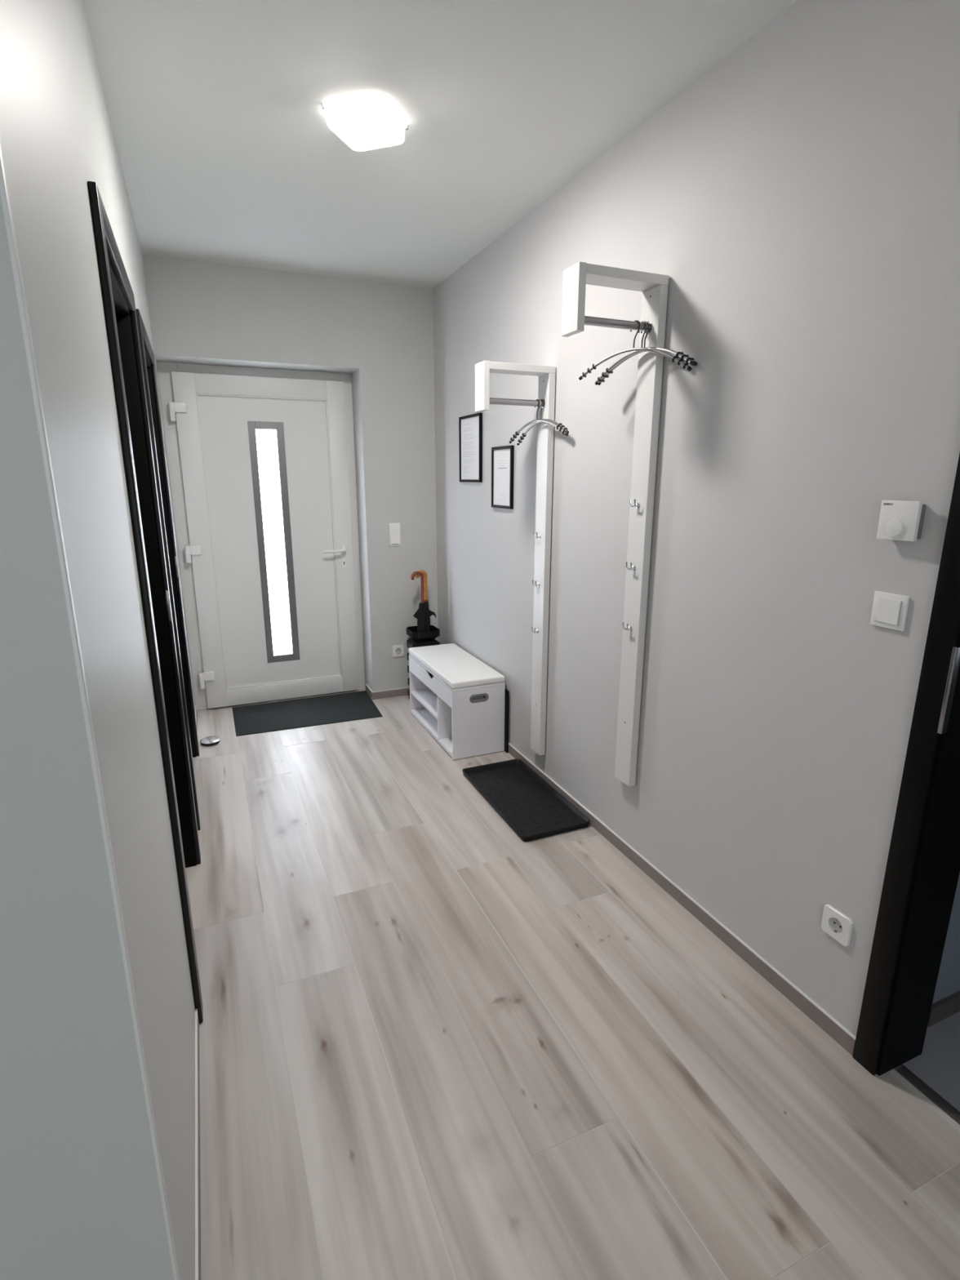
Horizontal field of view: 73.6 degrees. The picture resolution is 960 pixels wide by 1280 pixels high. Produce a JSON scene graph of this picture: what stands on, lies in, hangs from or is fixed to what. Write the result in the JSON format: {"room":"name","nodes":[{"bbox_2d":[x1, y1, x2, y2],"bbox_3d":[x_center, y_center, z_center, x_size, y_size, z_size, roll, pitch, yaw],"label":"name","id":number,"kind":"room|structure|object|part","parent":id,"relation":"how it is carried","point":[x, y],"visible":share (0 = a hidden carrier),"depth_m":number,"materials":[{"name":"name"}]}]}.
{"room":"entrance hallway","nodes":[
{"label":"entrance hallway","id":0,"kind":"room"},
{"bbox_2d":[0,1078,46,1279],"bbox_3d":[-1.289,0.068,0.447,1.456,2.598,0.150,-6,15,-23],"label":"wall","id":1,"kind":"structure","parent":0,"point":[20,1259],"depth_m":0.84,"materials":[{"name":"paint"}]},
{"bbox_2d":[0,0,195,1279],"bbox_3d":[-1.253,-0.411,2.336,0.150,2.598,3.702,-6,15,-23],"label":"wall","id":2,"kind":"structure","parent":0,"point":[70,1076],"depth_m":0.84,"materials":[{"name":"paint"}]},
{"bbox_2d":[0,137,179,1279],"bbox_3d":[-0.454,-0.001,0.720,0.006,2.598,0.016,-6,15,-23],"label":"trim","id":3,"kind":"structure","parent":2,"relation":"attached to","point":[4,191],"depth_m":0.72,"materials":[{"name":"white"}]},
{"bbox_2d":[87,181,203,1023],"bbox_3d":[-1.023,-0.018,1.904,0.166,2.050,0.890,-6,15,-23],"label":"door","id":4,"kind":"structure","parent":2,"relation":"in","point":[117,295],"depth_m":2.04,"materials":[{"name":"black wood"}]},
{"bbox_3d":[-0.953,-0.988,1.689,0.016,0.065,0.760,-6,15,-23],"label":"casing","id":5,"kind":"part","parent":4,"relation":"part of","materials":[{"name":"black"}]},
{"bbox_3d":[-1.117,-0.119,2.300,0.016,2.050,0.065,-6,15,-23],"label":"casing","id":6,"kind":"part","parent":4,"relation":"part of","materials":[{"name":"black"}]},
{"bbox_3d":[-1.103,-0.122,2.269,0.012,0.110,0.003,-6,15,-23],"label":"strike plate","id":7,"kind":"part","parent":4,"relation":"part of","materials":[{"name":"silver metal"}]},
{"bbox_2d":[135,308,199,830],"bbox_3d":[-1.455,-0.266,2.879,0.166,2.050,0.890,-6,15,-23],"label":"door","id":8,"kind":"structure","parent":2,"relation":"in","point":[147,353],"depth_m":3.06,"materials":[{"name":"black wood"}]},
{"bbox_3d":[-1.385,-1.235,2.664,0.016,0.065,0.760,-6,15,-23],"label":"casing","id":9,"kind":"part","parent":8,"relation":"part of","materials":[{"name":"black"}]},
{"bbox_3d":[-1.549,-0.367,3.275,0.016,2.050,0.065,-6,15,-23],"label":"casing","id":10,"kind":"part","parent":8,"relation":"part of","materials":[{"name":"black"}]},
{"bbox_3d":[-1.535,-0.369,3.245,0.012,0.110,0.003,-6,15,-23],"label":"strike plate","id":11,"kind":"part","parent":8,"relation":"part of","materials":[{"name":"silver metal"}]},
{"bbox_2d":[195,704,200,1279],"bbox_3d":[-1.143,0.837,2.590,0.006,0.054,3.480,-6,15,-23],"label":"baseboard","id":12,"kind":"structure","parent":2,"relation":"attached to","point":[197,1177],"depth_m":1.40,"materials":[{"name":"wood"}]},
{"bbox_2d":[142,253,438,691],"bbox_3d":[-1.103,-0.868,4.140,1.594,2.598,0.400,-6,15,-23],"label":"wall","id":13,"kind":"structure","parent":0,"point":[380,335],"depth_m":3.92,"materials":[{"name":"paint"}]},
{"bbox_2d":[156,361,364,710],"bbox_3d":[-1.333,-0.617,4.133,1.118,2.115,0.175,-6,15,-23],"label":"door","id":14,"kind":"structure","parent":13,"relation":"in","point":[261,461],"depth_m":4.09,"materials":[{"name":"white plastic"}]},
{"bbox_3d":[-1.325,-0.601,4.150,0.767,1.833,0.030,-6,15,-23],"label":"panel","id":15,"kind":"part","parent":14,"relation":"part of","materials":[{"name":"white plastic"}]},
{"bbox_3d":[-1.324,-0.602,4.143,0.131,1.449,0.006,-6,15,-23],"label":"glass pane","id":16,"kind":"part","parent":14,"relation":"part of","materials":[{"name":"white glass"}]},
{"bbox_3d":[-0.956,-0.591,4.244,0.151,0.060,0.063,-6,15,-23],"label":"handle","id":17,"kind":"part","parent":14,"relation":"part of","materials":[{"name":"white plastic"}]},
{"bbox_3d":[-0.913,-0.513,4.314,0.027,0.061,0.006,-6,15,-23],"label":"keyhole plate","id":18,"kind":"part","parent":14,"relation":"part of","materials":[{"name":"white plastic"}]},
{"bbox_2d":[365,684,409,699],"bbox_3d":[-0.556,0.337,4.565,0.476,0.054,0.199,-6,15,-23],"label":"baseboard","id":19,"kind":"structure","parent":13,"relation":"attached to","point":[398,691],"depth_m":4.44,"materials":[{"name":"wood"}]},
{"bbox_2d":[389,522,400,546],"bbox_3d":[-0.556,-0.689,4.196,0.073,0.149,0.012,-6,15,-23],"label":"light switch","id":20,"kind":"object","parent":13,"relation":"attached to","point":[394,528],"visible":1,"depth_m":4.19,"materials":[{"name":"white plastic"}]},
{"bbox_2d":[392,644,404,657],"bbox_3d":[-0.558,0.075,4.391,0.081,0.081,0.008,-6,15,-23],"label":"wall socket","id":21,"kind":"object","parent":13,"relation":"attached to","point":[397,650],"visible":1,"depth_m":4.39,"materials":[{"name":"white plastic"}]},
{"bbox_2d":[81,0,797,288],"bbox_3d":[0.189,-1.444,0.888,5.100,0.120,7.150,-6,15,-23],"label":"ceiling","id":22,"kind":"structure","parent":0,"point":[228,153],"depth_m":2.00,"materials":[{"name":"white paint"}]},
{"bbox_2d":[320,96,408,151],"bbox_3d":[-0.364,-1.648,2.059,0.204,0.060,0.208,5,15,18],"label":"ceiling light","id":23,"kind":"object","parent":22,"relation":"attached to","point":[365,123],"visible":1,"depth_m":2.00,"materials":[{"name":"white plastic"}]},
{"bbox_2d":[328,114,403,151],"bbox_3d":[-0.364,-1.624,2.065,0.190,0.010,0.194,5,15,18],"label":"diffuser","id":24,"kind":"object","parent":23,"relation":"attached to","point":[362,132],"depth_m":2.03,"materials":[{"name":"white plastic"}]},
{"bbox_2d":[185,688,959,1279],"bbox_3d":[0.165,1.172,1.627,4.820,0.120,7.000,-6,15,-23],"label":"floor","id":25,"kind":"structure","parent":0,"point":[437,1042],"depth_m":1.65,"materials":[{"name":"beige laminate"}]},
{"bbox_2d":[200,735,220,746],"bbox_3d":[-1.542,0.573,3.669,0.106,0.034,0.106,-6,15,-23],"label":"door stop","id":26,"kind":"object","parent":25,"relation":"on","point":[211,740],"visible":1,"depth_m":3.64,"materials":[{"name":"silver metal"}]},
{"bbox_2d":[231,690,382,736],"bbox_3d":[-1.117,0.465,4.159,0.894,0.004,0.542,-6,15,-23],"label":"door mat","id":27,"kind":"object","parent":25,"relation":"on","point":[357,705],"visible":1,"depth_m":4.14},
{"bbox_2d":[406,625,439,698],"bbox_3d":[-0.380,0.167,4.330,0.189,0.500,0.189,-6,15,-23],"label":"umbrella stand","id":28,"kind":"object","parent":25,"relation":"on","point":[423,638],"visible":0.28,"depth_m":4.22,"materials":[{"name":"black"}]},
{"bbox_2d":[409,571,426,632],"bbox_3d":[-0.404,-0.019,4.244,0.097,0.876,0.056,-3,14,-11],"label":"umbrella","id":29,"kind":"object","parent":28,"relation":"in","point":[420,615],"visible":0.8,"depth_m":4.18,"materials":[{"name":"black fabric"}]},
{"bbox_3d":[-0.406,-0.333,4.159,0.091,0.225,0.026,-6,15,-23],"label":"handle","id":30,"kind":"part","parent":29,"relation":"part of","materials":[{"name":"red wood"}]},
{"bbox_2d":[414,569,435,631],"bbox_3d":[-0.359,-0.034,4.303,0.128,0.876,0.060,2,14,8],"label":"umbrella","id":31,"kind":"object","parent":28,"relation":"in","point":[428,613],"visible":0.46,"depth_m":4.24,"materials":[{"name":"black fabric"}]},
{"bbox_3d":[-0.385,-0.349,4.219,0.080,0.225,0.026,-3,14,-11],"label":"handle","id":32,"kind":"part","parent":31,"relation":"part of","materials":[{"name":"brown wood"}]},
{"bbox_2d":[408,643,505,759],"bbox_3d":[-0.157,0.334,3.798,0.306,0.439,0.773,-6,15,-23],"label":"bench","id":33,"kind":"object","parent":25,"relation":"on","point":[458,698],"visible":1,"depth_m":3.52,"materials":[{"name":"white wood"}]},
{"bbox_3d":[-0.306,0.271,4.140,0.304,0.384,0.015,-6,15,-23],"label":"panel","id":34,"kind":"part","parent":33,"relation":"part of","materials":[{"name":"white wood"}]},
{"bbox_2d":[410,688,437,719],"bbox_3d":[-0.204,0.374,3.917,0.295,0.015,0.510,-6,15,-23],"label":"shelf","id":35,"kind":"object","parent":33,"relation":"attached to","point":[427,697],"depth_m":3.95,"materials":[{"name":"white wood"}]},
{"bbox_3d":[-0.290,0.232,3.713,0.013,0.095,0.741,-6,15,-23],"label":"panel","id":36,"kind":"part","parent":33,"relation":"part of","materials":[{"name":"white wood"}]},
{"bbox_3d":[-0.159,0.528,3.846,0.296,0.022,0.741,-6,15,-23],"label":"panel","id":37,"kind":"part","parent":33,"relation":"part of","materials":[{"name":"white wood"}]},
{"bbox_2d":[408,643,504,688],"bbox_3d":[-0.157,0.138,3.748,0.306,0.036,0.773,-6,15,-23],"label":"seat cushion","id":38,"kind":"object","parent":33,"relation":"on","point":[450,664],"depth_m":3.61,"materials":[{"name":"white leather"}]},
{"bbox_3d":[-0.156,0.163,3.755,0.302,0.013,0.769,-6,15,-23],"label":"lid","id":39,"kind":"part","parent":33,"relation":"part of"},
{"bbox_3d":[-0.008,0.442,3.467,0.304,0.384,0.015,-6,15,-23],"label":"panel","id":40,"kind":"part","parent":33,"relation":"part of","materials":[{"name":"white wood"}]},
{"bbox_2d":[504,688,508,752],"bbox_3d":[0.080,0.408,3.662,0.011,0.362,0.363,-6,15,-23],"label":"panel","id":41,"kind":"object","parent":25,"relation":"on","point":[506,691],"visible":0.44,"depth_m":3.51,"materials":[{"name":"black"}]},
{"bbox_2d":[462,759,589,841],"bbox_3d":[0.194,0.738,3.043,0.332,0.027,0.703,-6,15,-23],"label":"floor mat","id":42,"kind":"object","parent":25,"relation":"on","point":[531,806],"visible":1,"depth_m":3.02,"materials":[{"name":"black plastic"}]},
{"bbox_2d":[896,1066,959,1124],"bbox_3d":[1.256,1.207,1.264,0.028,0.013,0.878,-6,15,-23],"label":"threshold","id":43,"kind":"object","parent":25,"relation":"on","point":[903,1071],"depth_m":1.58,"materials":[{"name":"grey metal"}]},
{"bbox_2d":[432,0,959,1036],"bbox_3d":[0.981,-0.217,1.579,0.150,2.598,6.900,-6,15,-23],"label":"wall","id":44,"kind":"structure","parent":0,"point":[797,201],"depth_m":1.83,"materials":[{"name":"paint"}]},
{"bbox_2d":[458,412,482,482],"bbox_3d":[-0.055,-1.080,3.631,0.016,0.364,0.308,-6,15,-23],"label":"picture frame","id":45,"kind":"object","parent":44,"relation":"attached to","point":[470,426],"visible":1,"depth_m":3.62,"materials":[{"name":"black wood"}]},
{"bbox_2d":[491,444,514,509],"bbox_3d":[0.114,-0.832,3.289,0.016,0.307,0.238,-6,15,-23],"label":"picture frame","id":46,"kind":"object","parent":44,"relation":"attached to","point":[502,457],"visible":1,"depth_m":3.28,"materials":[{"name":"black wood"}]},
{"bbox_2d":[475,360,555,755],"bbox_3d":[0.151,-0.293,2.915,0.337,1.776,0.097,-6,15,-23],"label":"coat rack","id":47,"kind":"object","parent":44,"relation":"attached to","point":[546,374],"visible":1,"depth_m":2.88,"materials":[{"name":"white laminate"}]},
{"bbox_3d":[0.147,-1.012,2.731,0.277,0.026,0.026,-6,15,-23],"label":"rod","id":48,"kind":"part","parent":47,"relation":"part of","materials":[{"name":"silver metal"}]},
{"bbox_3d":[0.161,-1.140,2.705,0.306,0.028,0.097,-6,15,-23],"label":"arm","id":49,"kind":"part","parent":47,"relation":"part of","materials":[{"name":"white laminate"}]},
{"bbox_2d":[509,399,568,443],"bbox_3d":[0.247,-0.957,2.787,0.020,0.170,0.426,-8,15,-30],"label":"clothes hanger","id":50,"kind":"object","parent":47,"relation":"hanging from","point":[514,436],"visible":1,"depth_m":2.78,"materials":[{"name":"grey metal"}]},
{"bbox_3d":[0.248,-0.919,2.796,0.010,0.080,0.410,-8,15,-30],"label":"arm","id":51,"kind":"part","parent":50,"relation":"part of","materials":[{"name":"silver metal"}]},
{"bbox_2d":[516,399,568,445],"bbox_3d":[0.268,-0.950,2.789,0.020,0.184,0.425,-7,16,-25],"label":"clothes hanger","id":52,"kind":"object","parent":47,"relation":"hanging from","point":[565,429],"visible":0.97,"depth_m":2.79,"materials":[{"name":"grey metal"}]},
{"bbox_3d":[0.267,-0.920,2.799,0.010,0.080,0.410,-7,12,-25],"label":"arm","id":53,"kind":"part","parent":52,"relation":"part of","materials":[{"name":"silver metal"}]},
{"bbox_2d":[561,261,668,786],"bbox_3d":[0.432,-0.295,2.241,0.337,1.776,0.097,-6,15,-23],"label":"coat rack","id":54,"kind":"object","parent":44,"relation":"attached to","point":[654,286],"visible":0.96,"depth_m":2.19,"materials":[{"name":"white laminate"}]},
{"bbox_3d":[0.428,-1.014,2.057,0.277,0.026,0.026,-6,15,-23],"label":"rod","id":55,"kind":"part","parent":54,"relation":"part of","materials":[{"name":"silver metal"}]},
{"bbox_3d":[0.442,-1.142,2.030,0.306,0.028,0.097,-6,15,-23],"label":"arm","id":56,"kind":"part","parent":54,"relation":"part of","materials":[{"name":"white laminate"}]},
{"bbox_2d":[578,320,692,380],"bbox_3d":[0.504,-0.957,2.107,0.426,0.170,0.020,16,21,42],"label":"clothes hanger","id":57,"kind":"object","parent":54,"relation":"hanging from","point":[674,358],"visible":0.97,"depth_m":2.09,"materials":[{"name":"grey metal"}]},
{"bbox_3d":[0.503,-0.920,2.118,0.410,0.080,0.010,16,21,42],"label":"arm","id":58,"kind":"part","parent":57,"relation":"part of","materials":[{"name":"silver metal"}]},
{"bbox_2d":[595,320,694,385],"bbox_3d":[0.533,-0.959,2.113,0.020,0.170,0.426,-9,15,-33],"label":"clothes hanger","id":59,"kind":"object","parent":54,"relation":"hanging from","point":[677,354],"visible":0.94,"depth_m":2.09,"materials":[{"name":"grey metal"}]},
{"bbox_3d":[0.533,-0.921,2.121,0.010,0.080,0.410,-9,15,-33],"label":"arm","id":60,"kind":"part","parent":59,"relation":"part of","materials":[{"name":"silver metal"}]},
{"bbox_2d":[507,742,856,1055],"bbox_3d":[0.344,0.701,3.131,0.009,0.054,3.247,-6,15,-23],"label":"baseboard","id":61,"kind":"structure","parent":44,"relation":"attached to","point":[837,1032],"depth_m":2.11,"materials":[{"name":"wood"}]},
{"bbox_2d":[821,903,853,946],"bbox_3d":[0.945,0.756,1.702,0.008,0.081,0.081,-6,15,-23],"label":"wall socket","id":62,"kind":"object","parent":44,"relation":"attached to","point":[836,924],"visible":1,"depth_m":1.70,"materials":[{"name":"white plastic"}]},
{"bbox_2d":[870,591,910,631],"bbox_3d":[0.946,-0.067,1.487,0.012,0.081,0.081,-6,15,-23],"label":"light switch","id":63,"kind":"object","parent":44,"relation":"attached to","point":[889,611],"visible":1,"depth_m":1.48,"materials":[{"name":"white plastic"}]},
{"bbox_2d":[876,500,925,542],"bbox_3d":[0.937,-0.266,1.429,0.036,0.086,0.086,-6,15,-23],"label":"thermostat","id":64,"kind":"object","parent":44,"relation":"attached to","point":[899,520],"visible":1,"depth_m":1.41,"materials":[{"name":"grey plastic"}]},
{"bbox_2d":[852,453,959,1075],"bbox_3d":[1.259,0.179,1.012,0.180,2.110,1.010,-6,15,-23],"label":"door frame","id":65,"kind":"structure","parent":44,"relation":"in","point":[922,868],"depth_m":1.51,"materials":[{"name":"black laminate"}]},
{"bbox_3d":[1.010,0.109,1.380,0.018,0.195,0.010,-6,15,-23],"label":"strike plate","id":66,"kind":"part","parent":65,"relation":"part of","materials":[{"name":"silver metal"}]},
{"bbox_2d":[932,872,959,1004],"bbox_3d":[1.768,-0.263,1.768,1.450,2.598,0.145,-6,15,-23],"label":"wall","id":67,"kind":"structure","parent":0,"point":[948,983],"depth_m":1.76,"materials":[{"name":"grey paint"}]},
{"bbox_2d":[927,991,959,1026],"bbox_3d":[1.853,0.979,2.033,1.330,0.060,0.012,-6,15,-23],"label":"baseboard","id":68,"kind":"structure","parent":67,"relation":"attached to","point":[948,1006],"depth_m":1.79,"materials":[{"name":"grey wood"}]}
]}

